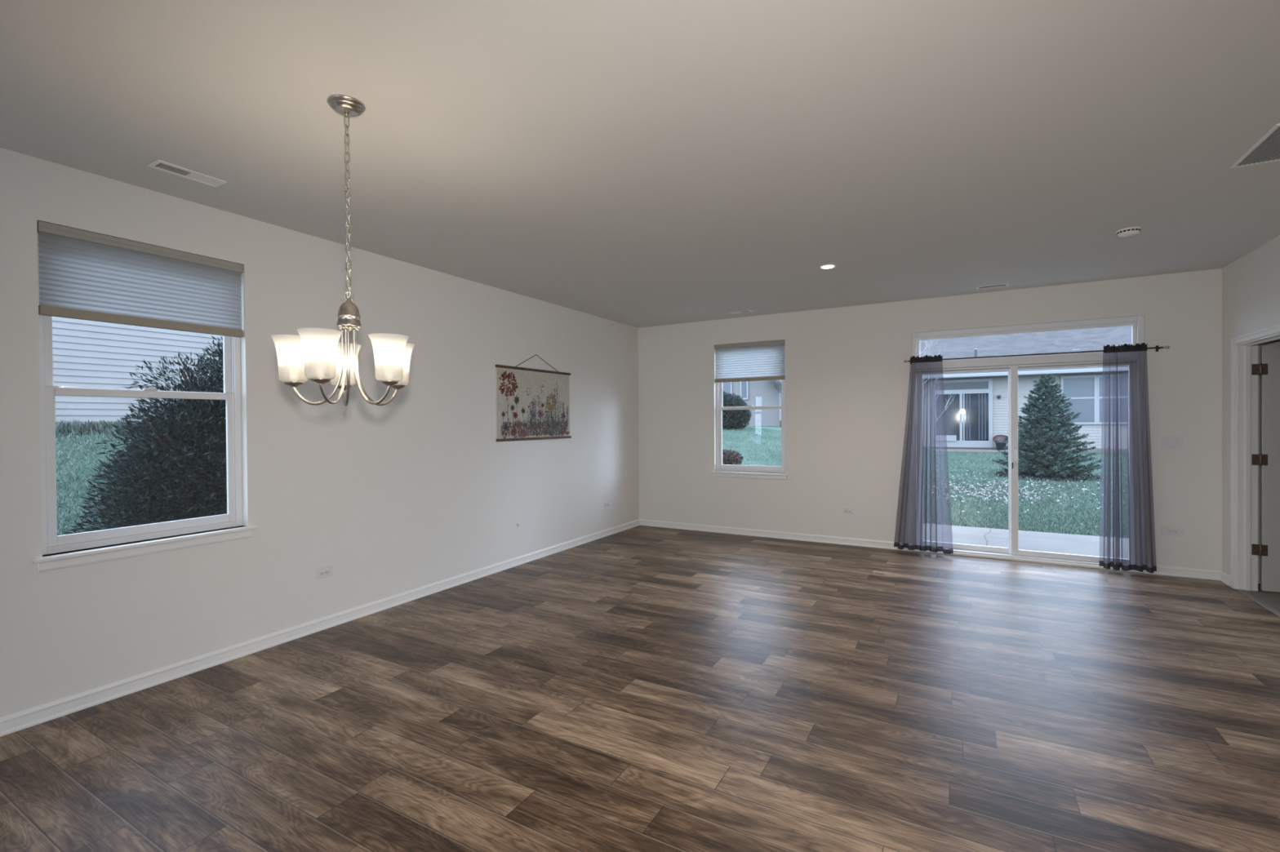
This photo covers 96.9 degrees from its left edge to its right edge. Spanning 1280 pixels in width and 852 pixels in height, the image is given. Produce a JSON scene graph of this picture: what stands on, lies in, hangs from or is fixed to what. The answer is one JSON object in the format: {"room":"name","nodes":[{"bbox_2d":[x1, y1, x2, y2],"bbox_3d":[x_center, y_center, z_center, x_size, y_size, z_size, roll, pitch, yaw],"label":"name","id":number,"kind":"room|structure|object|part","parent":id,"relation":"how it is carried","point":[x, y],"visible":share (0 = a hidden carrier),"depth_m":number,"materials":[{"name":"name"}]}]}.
{"room":"empty living room","nodes":[
{"label":"empty living room","id":0,"kind":"room"},
{"bbox_2d":[0,147,639,717],"bbox_3d":[-2.745,0.064,3.190,0.171,2.740,11.150,0,1,29],"label":"wall","id":1,"kind":"structure","parent":0,"point":[418,489],"depth_m":3.95,"materials":[{"name":"white paint"}]},
{"bbox_2d":[32,232,257,572],"bbox_3d":[-2.729,-0.151,3.176,0.163,1.710,0.985,0,1,29],"label":"window","id":2,"kind":"structure","parent":1,"relation":"in","point":[52,543],"depth_m":3.08,"materials":[{"name":"white plastic"}]},
{"bbox_3d":[-2.789,-0.566,3.204,0.020,0.811,0.845,0,1,29],"label":"sash","id":3,"kind":"part","parent":2,"relation":"part of","materials":[{"name":"white plastic"}]},
{"bbox_2d":[36,220,243,337],"bbox_3d":[-2.719,-0.777,3.163,0.047,0.453,0.903,0,1,29],"label":"cellular shade","id":4,"kind":"object","parent":2,"relation":"attached to","point":[84,275],"visible":0.91,"depth_m":3.09,"materials":[{"name":"beige"}]},
{"bbox_3d":[-2.721,-0.979,3.161,0.047,0.050,0.903,0,1,29],"label":"head rail","id":5,"kind":"part","parent":4,"relation":"part of","materials":[{"name":"beige"}]},
{"bbox_3d":[-2.720,-0.574,3.165,0.034,0.046,0.899,0,1,29],"label":"rail","id":6,"kind":"part","parent":4,"relation":"part of","materials":[{"name":"beige"}]},
{"bbox_3d":[-2.761,0.201,3.198,0.026,0.799,0.845,0,1,29],"label":"sash","id":7,"kind":"part","parent":2,"relation":"part of","materials":[{"name":"white plastic"}]},
{"bbox_3d":[-2.696,0.644,3.166,0.100,0.020,0.985,0,1,29],"label":"sill","id":8,"kind":"part","parent":2,"relation":"part of","materials":[{"name":"white paint"}]},
{"bbox_2d":[0,519,639,737],"bbox_3d":[-2.707,1.393,3.098,0.019,0.083,11.000,0,1,29],"label":"baseboard","id":9,"kind":"structure","parent":1,"relation":"attached to","point":[11,723],"depth_m":3.52,"materials":[{"name":"white paint"}]},
{"bbox_2d":[315,565,332,579],"bbox_3d":[-2.214,1.028,3.981,0.009,0.072,0.115,0,1,29],"label":"wall outlet","id":10,"kind":"object","parent":1,"relation":"attached to","point":[326,571],"visible":1,"depth_m":3.98,"materials":[{"name":"white plastic"}]},
{"bbox_3d":[-1.089,-0.585,5.965,0.017,0.026,1.195,0,1,29],"label":"wooden rod","id":11,"kind":"part","parent":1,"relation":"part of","materials":[{"name":"brown wood"}]},
{"bbox_3d":[-1.083,0.132,5.971,0.017,0.026,1.195,0,1,29],"label":"wooden rod","id":12,"kind":"part","parent":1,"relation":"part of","materials":[{"name":"brown wood"}]},
{"bbox_3d":[-1.080,-0.673,5.988,0.012,0.161,0.708,0,1,29],"label":"hanging cord","id":13,"kind":"part","parent":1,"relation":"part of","materials":[{"name":"brown fabric"}]},
{"bbox_2d":[604,501,609,507],"bbox_3d":[-0.416,0.993,7.161,0.009,0.072,0.115,0,1,29],"label":"wall outlet","id":14,"kind":"object","parent":1,"relation":"attached to","point":[606,504],"visible":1,"depth_m":7.16,"materials":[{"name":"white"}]},
{"bbox_2d":[0,0,1279,328],"bbox_3d":[1.392,-1.380,0.764,9.770,0.120,11.270,0,1,29],"label":"ceiling","id":15,"kind":"structure","parent":0,"point":[636,163],"depth_m":2.53,"materials":[{"name":"white paint"}]},
{"bbox_2d":[146,159,226,186],"bbox_3d":[-2.338,-1.304,2.934,0.125,0.007,0.300,0,1,29],"label":"ceiling vent","id":16,"kind":"object","parent":15,"relation":"in","point":[158,164],"visible":1,"depth_m":2.92,"materials":[{"name":"white metal"}]},
{"bbox_2d":[271,94,414,406],"bbox_3d":[-1.177,-0.698,2.320,0.530,1.226,0.527,0,1,29],"label":"chandelier","id":17,"kind":"object","parent":15,"relation":"hanging from","point":[316,354],"visible":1,"depth_m":2.23,"materials":[{"name":"white glass"}]},
{"bbox_3d":[-1.381,-0.266,2.260,0.149,0.180,0.149,0,1,29],"label":"lamp shade","id":18,"kind":"part","parent":17,"relation":"part of","materials":[{"name":"white glass"}]},
{"bbox_3d":[-1.292,-0.245,2.283,0.195,0.321,0.026,-1,0,-19],"label":"arm","id":19,"kind":"part","parent":17,"relation":"part of","materials":[{"name":"silver metal"}]},
{"bbox_3d":[-1.192,-0.266,2.115,0.149,0.180,0.149,0,1,29],"label":"lamp shade","id":20,"kind":"part","parent":17,"relation":"part of","materials":[{"name":"white glass"}]},
{"bbox_3d":[-1.186,-0.245,2.207,0.026,0.321,0.195,0,0,-1],"label":"arm","id":21,"kind":"part","parent":17,"relation":"part of","materials":[{"name":"silver metal"}]},
{"bbox_3d":[-1.302,-0.268,2.485,0.149,0.180,0.149,0,1,29],"label":"lamp shade","id":22,"kind":"part","parent":17,"relation":"part of","materials":[{"name":"white glass"}]},
{"bbox_3d":[-1.250,-0.246,2.409,0.025,0.321,0.196,-1,1,-35],"label":"arm","id":23,"kind":"part","parent":17,"relation":"part of","materials":[{"name":"silver metal"}]},
{"bbox_3d":[-1.192,-0.893,2.313,0.019,0.743,0.020,-1,1,-39],"label":"chain","id":24,"kind":"part","parent":17,"relation":"part of","materials":[{"name":"silver metal"}]},
{"bbox_3d":[-1.190,-0.896,2.312,0.012,0.741,0.012,0,1,29],"label":"cord","id":25,"kind":"part","parent":17,"relation":"part of","materials":[{"name":"silver metal"}]},
{"bbox_3d":[-1.083,-0.246,2.278,0.195,0.321,0.026,0,0,22],"label":"arm","id":26,"kind":"part","parent":17,"relation":"part of","materials":[{"name":"silver metal"}]},
{"bbox_3d":[-1.117,-0.247,2.403,0.026,0.321,0.195,0,1,40],"label":"arm","id":27,"kind":"part","parent":17,"relation":"part of","materials":[{"name":"silver metal"}]},
{"bbox_3d":[-0.995,-0.268,2.250,0.149,0.180,0.149,0,1,29],"label":"lamp shade","id":28,"kind":"part","parent":17,"relation":"part of","materials":[{"name":"white glass"}]},
{"bbox_3d":[-1.063,-0.270,2.479,0.149,0.180,0.149,0,1,29],"label":"lamp shade","id":29,"kind":"part","parent":17,"relation":"part of","materials":[{"name":"white glass"}]},
{"bbox_2d":[728,310,753,314],"bbox_3d":[1.207,-1.361,6.774,0.270,0.007,0.105,0,1,29],"label":"ceiling vent","id":30,"kind":"object","parent":15,"relation":"in","point":[745,311],"visible":1,"depth_m":6.77,"materials":[{"name":"white metal"}]},
{"bbox_2d":[817,264,837,269],"bbox_3d":[1.592,-1.349,4.811,0.152,0.006,0.152,0,1,29],"label":"recessed light","id":31,"kind":"object","parent":15,"relation":"in","point":[824,266],"visible":1,"depth_m":4.79,"materials":[{"name":"white paint"}]},
{"bbox_2d":[976,283,1008,288],"bbox_3d":[3.453,-1.369,5.556,0.270,0.007,0.105,0,1,29],"label":"ceiling vent","id":32,"kind":"object","parent":15,"relation":"in","point":[1005,284],"visible":1,"depth_m":5.55,"materials":[{"name":"white metal"}]},
{"bbox_2d":[1115,226,1142,237],"bbox_3d":[3.388,-1.339,3.933,0.140,0.041,0.140,0,1,29],"label":"smoke detector","id":33,"kind":"object","parent":15,"relation":"attached to","point":[1131,231],"visible":1,"depth_m":3.90,"materials":[{"name":"white paint"}]},
{"bbox_2d":[1230,123,1279,168],"bbox_3d":[3.221,-1.343,2.586,0.620,0.010,0.500,0,1,29],"label":"ceiling vent","id":34,"kind":"object","parent":15,"relation":"in","point":[1266,149],"visible":1,"depth_m":2.77,"materials":[{"name":"white metal"}]},
{"bbox_2d":[0,525,1279,851],"bbox_3d":[1.421,1.478,0.766,9.500,0.124,11.000,0,1,29],"label":"floor","id":35,"kind":"structure","parent":0,"point":[639,688],"depth_m":2.71,"materials":[{"name":"wood"}]},
{"bbox_2d":[637,268,1279,583],"bbox_3d":[3.805,-0.007,5.804,8.700,2.740,0.150,0,1,29],"label":"wall","id":36,"kind":"structure","parent":0,"point":[847,375],"depth_m":6.42,"materials":[{"name":"white paint"}]},
{"bbox_2d":[711,348,788,479],"bbox_3d":[1.381,-0.199,7.136,0.990,1.700,0.163,0,1,29],"label":"window","id":37,"kind":"structure","parent":36,"relation":"in","point":[778,470],"depth_m":7.15,"materials":[{"name":"white plastic"}]},
{"bbox_2d":[714,339,785,382],"bbox_3d":[1.368,-0.805,7.117,0.908,0.483,0.047,0,1,29],"label":"cellular shade","id":38,"kind":"object","parent":37,"relation":"attached to","point":[760,361],"visible":1,"depth_m":7.10,"materials":[{"name":"beige fabric"}]},
{"bbox_3d":[1.366,-1.021,7.115,0.908,0.050,0.047,0,1,29],"label":"head rail","id":39,"kind":"part","parent":38,"relation":"part of","materials":[{"name":"beige"}]},
{"bbox_3d":[1.371,-0.586,7.121,0.904,0.046,0.034,0,1,29],"label":"rail","id":40,"kind":"part","parent":38,"relation":"part of","materials":[{"name":"beige"}]},
{"bbox_3d":[1.372,0.592,7.115,0.990,0.020,0.100,0,1,29],"label":"sill","id":41,"kind":"part","parent":37,"relation":"part of","materials":[{"name":"white paint"}]},
{"bbox_3d":[1.410,-0.612,7.189,0.850,0.806,0.020,0,1,29],"label":"sash","id":42,"kind":"part","parent":37,"relation":"part of","materials":[{"name":"white plastic"}]},
{"bbox_3d":[1.403,0.150,7.173,0.850,0.794,0.026,0,1,29],"label":"sash","id":43,"kind":"part","parent":37,"relation":"part of","materials":[{"name":"glass"}]},
{"bbox_2d":[640,519,911,551],"bbox_3d":[1.479,1.330,7.038,3.428,0.083,0.019,0,1,29],"label":"baseboard","id":44,"kind":"structure","parent":36,"relation":"attached to","point":[743,531],"depth_m":6.93,"materials":[{"name":"white paint"}]},
{"bbox_2d":[842,507,853,515],"bbox_3d":[2.392,0.980,6.523,0.115,0.072,0.009,0,1,29],"label":"wall outlet","id":45,"kind":"object","parent":36,"relation":"attached to","point":[845,510],"visible":1,"depth_m":6.52,"materials":[{"name":"white plastic"}]},
{"bbox_2d":[911,315,1145,573],"bbox_3d":[3.847,0.170,5.770,1.945,2.385,0.152,0,1,29],"label":"door","id":46,"kind":"structure","parent":36,"relation":"in","point":[1012,364],"depth_m":5.77,"materials":[{"name":"white plastic"}]},
{"bbox_3d":[3.454,0.348,6.047,0.896,1.938,0.030,0,1,29],"label":"fixed panel","id":47,"kind":"part","parent":46,"relation":"part of","materials":[{"name":"clear glass"}]},
{"bbox_3d":[3.811,0.313,5.756,0.028,0.200,0.044,0,1,29],"label":"handle","id":48,"kind":"part","parent":46,"relation":"part of","materials":[{"name":"white"}]},
{"bbox_3d":[3.844,-0.836,5.772,1.855,0.273,0.030,0,1,29],"label":"transom sash","id":49,"kind":"part","parent":46,"relation":"part of","materials":[{"name":"glass"}]},
{"bbox_3d":[4.226,0.346,5.561,0.989,1.938,0.030,0,1,29],"label":"sliding panel","id":50,"kind":"part","parent":46,"relation":"part of","materials":[{"name":"clear glass"}]},
{"bbox_2d":[903,345,1169,362],"bbox_3d":[3.818,-0.704,5.644,2.167,0.056,0.100,0,1,29],"label":"curtain rod","id":51,"kind":"object","parent":36,"relation":"attached to","point":[1157,347],"visible":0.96,"depth_m":5.55,"materials":[{"name":"grey metal"}]},
{"bbox_2d":[893,354,953,554],"bbox_3d":[3.018,0.291,6.062,0.575,2.089,0.104,0,1,31],"label":"sheer curtain","id":52,"kind":"object","parent":51,"relation":"hanging from","point":[923,517],"visible":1,"depth_m":6.04,"materials":[{"name":"grey fabric"}]},
{"bbox_2d":[1099,342,1156,573],"bbox_3d":[4.497,0.286,5.225,0.409,2.089,0.096,0,0,27],"label":"sheer curtain","id":53,"kind":"object","parent":51,"relation":"hanging from","point":[1126,513],"visible":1,"depth_m":5.23,"materials":[{"name":"grey fabric"}]},
{"bbox_2d":[1160,525,1182,536],"bbox_3d":[4.827,0.954,5.146,0.150,0.085,0.009,0,1,29],"label":"wall outlet","id":54,"kind":"object","parent":36,"relation":"attached to","point":[1165,531],"visible":1,"depth_m":5.15,"materials":[{"name":"white plastic"}]},
{"bbox_2d":[1145,565,1221,580],"bbox_3d":[4.892,1.318,5.109,0.515,0.083,0.019,0,1,29],"label":"baseboard","id":55,"kind":"structure","parent":36,"relation":"attached to","point":[1211,575],"depth_m":5.09,"materials":[{"name":"white paint"}]},
{"bbox_2d":[1222,235,1279,575],"bbox_3d":[4.104,0.011,3.079,0.120,2.740,4.300,0,1,29],"label":"wall","id":56,"kind":"structure","parent":0,"point":[1251,284],"depth_m":4.64,"materials":[{"name":"white paint"}]},
{"bbox_2d":[1219,571,1230,586],"bbox_3d":[5.054,1.318,4.891,0.019,0.083,0.238,0,1,29],"label":"baseboard","id":57,"kind":"structure","parent":56,"relation":"attached to","point":[1224,578],"depth_m":4.89,"materials":[{"name":"white paint"}]},
{"bbox_2d":[1230,324,1279,617],"bbox_3d":[4.804,0.318,4.329,0.145,2.097,0.953,0,1,29],"label":"trim","id":58,"kind":"structure","parent":56,"relation":"attached to","point":[1243,348],"depth_m":4.68,"materials":[{"name":"white paint"}]},
{"bbox_2d":[1251,345,1279,592],"bbox_3d":[5.412,0.347,4.463,0.860,2.003,0.045,0,1,29],"label":"door","id":59,"kind":"structure","parent":56,"relation":"in","point":[1268,368],"depth_m":4.61,"materials":[{"name":"grey wood"}]},
{"label":"outside","id":60,"kind":"structure","parent":0,"visible":0},
{"bbox_2d":[55,426,1101,536],"bbox_3d":[3.205,0.709,9.513,32.000,1.539,46.000,0,1,29],"label":"lawn","id":61,"kind":"structure","parent":60,"point":[775,428],"depth_m":10.49,"materials":[{"name":"green plant"}]},
{"bbox_2d":[55,418,177,439],"bbox_3d":[-7.391,0.088,9.686,1.828,0.479,7.285,0,1,29],"label":"ground cover","id":62,"kind":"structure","parent":61,"relation":"on","point":[88,427],"depth_m":8.21,"materials":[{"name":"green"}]},
{"bbox_2d":[55,430,216,535],"bbox_3d":[-5.863,0.774,6.487,6.103,1.522,3.091,0,1,29],"label":"grass","id":63,"kind":"structure","parent":61,"relation":"on","point":[82,449],"depth_m":6.79,"materials":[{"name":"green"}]},
{"bbox_2d":[52,316,223,424],"bbox_3d":[-9.813,-3.337,9.931,3.950,7.750,18.600,0,1,29],"label":"house","id":64,"kind":"structure","parent":61,"relation":"on","point":[91,354],"depth_m":9.10,"materials":[{"name":"white plastic"}]},
{"bbox_2d":[64,335,226,533],"bbox_3d":[-4.087,0.035,5.952,2.429,2.688,2.924,0,1,29],"label":"juniper shrub","id":65,"kind":"object","parent":61,"relation":"on","point":[191,460],"visible":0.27,"depth_m":5.08,"materials":[{"name":"green plant"}]},
{"bbox_2d":[722,448,744,465],"bbox_3d":[2.074,0.906,13.947,0.994,0.694,0.716,0,1,29],"label":"hydrangea bush","id":66,"kind":"object","parent":61,"relation":"on","point":[729,457],"visible":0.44,"depth_m":13.72,"materials":[{"name":"brown plant"}]},
{"bbox_2d":[722,391,751,430],"bbox_3d":[3.218,-0.596,21.529,2.120,1.689,1.578,0,1,29],"label":"round shrub","id":67,"kind":"object","parent":61,"relation":"on","point":[731,419],"visible":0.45,"depth_m":21.03,"materials":[{"name":"green plant"}]},
{"bbox_2d":[722,379,781,426],"bbox_3d":[3.594,-2.377,29.418,10.100,5.920,6.900,0,1,29],"label":"house","id":68,"kind":"structure","parent":61,"relation":"on","point":[762,393],"depth_m":25.46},
{"bbox_3d":[3.938,-1.651,26.263,0.580,0.870,0.010,0,1,29],"label":"pane","id":69,"kind":"part","parent":68,"relation":"part of","materials":[{"name":"white glass"}]},
{"bbox_3d":[4.747,-1.618,25.805,0.260,0.840,0.010,0,1,29],"label":"pane","id":70,"kind":"part","parent":68,"relation":"part of","materials":[{"name":"clear glass"}]},
{"bbox_3d":[6.202,-1.324,25.003,0.140,2.760,0.040,0,1,29],"label":"corner trim","id":71,"kind":"part","parent":68,"relation":"part of","materials":[{"name":"grey"}]},
{"bbox_2d":[722,426,781,466],"bbox_3d":[2.889,0.728,16.579,5.405,1.347,11.089,0,1,29],"label":"grass","id":72,"kind":"structure","parent":61,"relation":"on","point":[744,428],"depth_m":18.07,"materials":[{"name":"green plant"}]},
{"bbox_2d":[919,339,955,409],"bbox_3d":[6.455,-0.757,13.126,1.403,4.174,1.472,0,1,40],"label":"bare tree","id":73,"kind":"object","parent":61,"relation":"on","point":[931,340],"visible":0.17,"depth_m":13.12,"materials":[{"name":"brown plant"}]},
{"bbox_2d":[946,448,1022,453],"bbox_3d":[11.953,1.023,20.866,3.450,0.280,1.570,0,1,29],"label":"patio neighbour","id":74,"kind":"structure","parent":61,"relation":"on","point":[971,451],"depth_m":20.33,"materials":[{"name":"concrete"}]},
{"bbox_2d":[992,434,1008,450],"bbox_3d":[13.162,0.587,20.679,0.538,0.575,0.509,0,1,29],"label":"flower planter","id":75,"kind":"object","parent":74,"relation":"on","point":[999,445],"visible":0.91,"depth_m":20.58,"materials":[{"name":"grey"}]},
{"bbox_3d":[13.161,0.720,20.679,0.380,0.310,0.380,0,1,29],"label":"pot","id":76,"kind":"part","parent":75,"relation":"part of","materials":[{"name":"grey"}]},
{"bbox_2d":[946,451,1101,484],"bbox_3d":[11.371,1.055,15.706,7.007,0.429,7.916,0,1,29],"label":"grass","id":77,"kind":"structure","parent":61,"relation":"on","point":[969,458],"depth_m":15.55,"materials":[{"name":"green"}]},
{"bbox_2d":[948,477,1100,536],"bbox_3d":[6.968,1.338,10.270,4.700,0.295,6.089,0,1,29],"label":"grass","id":78,"kind":"structure","parent":61,"relation":"on","point":[1065,518],"depth_m":9.58,"materials":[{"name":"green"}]},
{"bbox_2d":[949,463,1100,527],"bbox_3d":[8.310,1.218,12.169,6.892,0.345,9.320,0,1,29],"label":"fallen leaves","id":79,"kind":"object","parent":61,"relation":"on","point":[992,482],"visible":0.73,"depth_m":11.42,"materials":[{"name":"grey plant"}]},
{"bbox_2d":[951,525,1099,556],"bbox_3d":[4.694,1.548,6.757,4.500,0.200,2.350,0,1,29],"label":"patio slab","id":80,"kind":"object","parent":61,"relation":"on","point":[1078,544],"visible":0.07,"depth_m":7.16,"materials":[{"name":"concrete"}]},
{"bbox_2d":[920,325,1131,453],"bbox_3d":[16.944,-2.646,23.468,13.000,7.740,9.110,0,1,29],"label":"house","id":81,"kind":"structure","parent":61,"relation":"on","point":[978,411],"depth_m":21.23,"materials":[{"name":"beige"}]},
{"bbox_3d":[11.757,0.467,21.792,0.700,0.220,0.040,0,1,29],"label":"door rail","id":82,"kind":"part","parent":81,"relation":"part of","materials":[{"name":"grey"}]},
{"bbox_3d":[12.230,-1.525,21.575,1.790,0.320,0.010,0,1,29],"label":"transom pane","id":83,"kind":"part","parent":81,"relation":"part of","materials":[{"name":"grey glass"}]},
{"bbox_3d":[12.239,-0.335,21.584,1.790,1.820,0.010,0,1,29],"label":"glass pane","id":84,"kind":"part","parent":81,"relation":"part of","materials":[{"name":"black glass"}]},
{"bbox_3d":[15.326,-1.336,19.827,0.880,0.720,0.010,0,1,29],"label":"pane","id":85,"kind":"part","parent":81,"relation":"part of","materials":[{"name":"clear glass"}]},
{"bbox_3d":[15.330,-0.546,19.828,0.880,0.860,0.010,0,1,29],"label":"pane","id":86,"kind":"part","parent":81,"relation":"part of","materials":[{"name":"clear glass"}]},
{"bbox_3d":[16.200,-0.549,19.336,0.880,0.860,0.010,0,1,29],"label":"pane","id":87,"kind":"part","parent":81,"relation":"part of","materials":[{"name":"clear glass"}]},
{"bbox_3d":[16.196,-1.339,19.334,0.880,0.720,0.010,0,1,29],"label":"pane","id":88,"kind":"part","parent":81,"relation":"part of","materials":[{"name":"clear glass"}]},
{"bbox_2d":[991,373,1101,479],"bbox_3d":[9.658,0.009,13.507,2.053,2.490,2.150,0,0,10],"label":"spruce tree","id":89,"kind":"object","parent":61,"relation":"on","point":[1056,462],"visible":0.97,"depth_m":13.26,"materials":[{"name":"green plant"}]},
{"bbox_2d":[994,470,1100,482],"bbox_3d":[9.696,1.177,13.546,2.104,0.223,2.065,0,1,29],"label":"mulch ring","id":90,"kind":"object","parent":61,"relation":"on","point":[1001,473],"visible":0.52,"depth_m":13.15,"materials":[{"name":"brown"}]}
]}

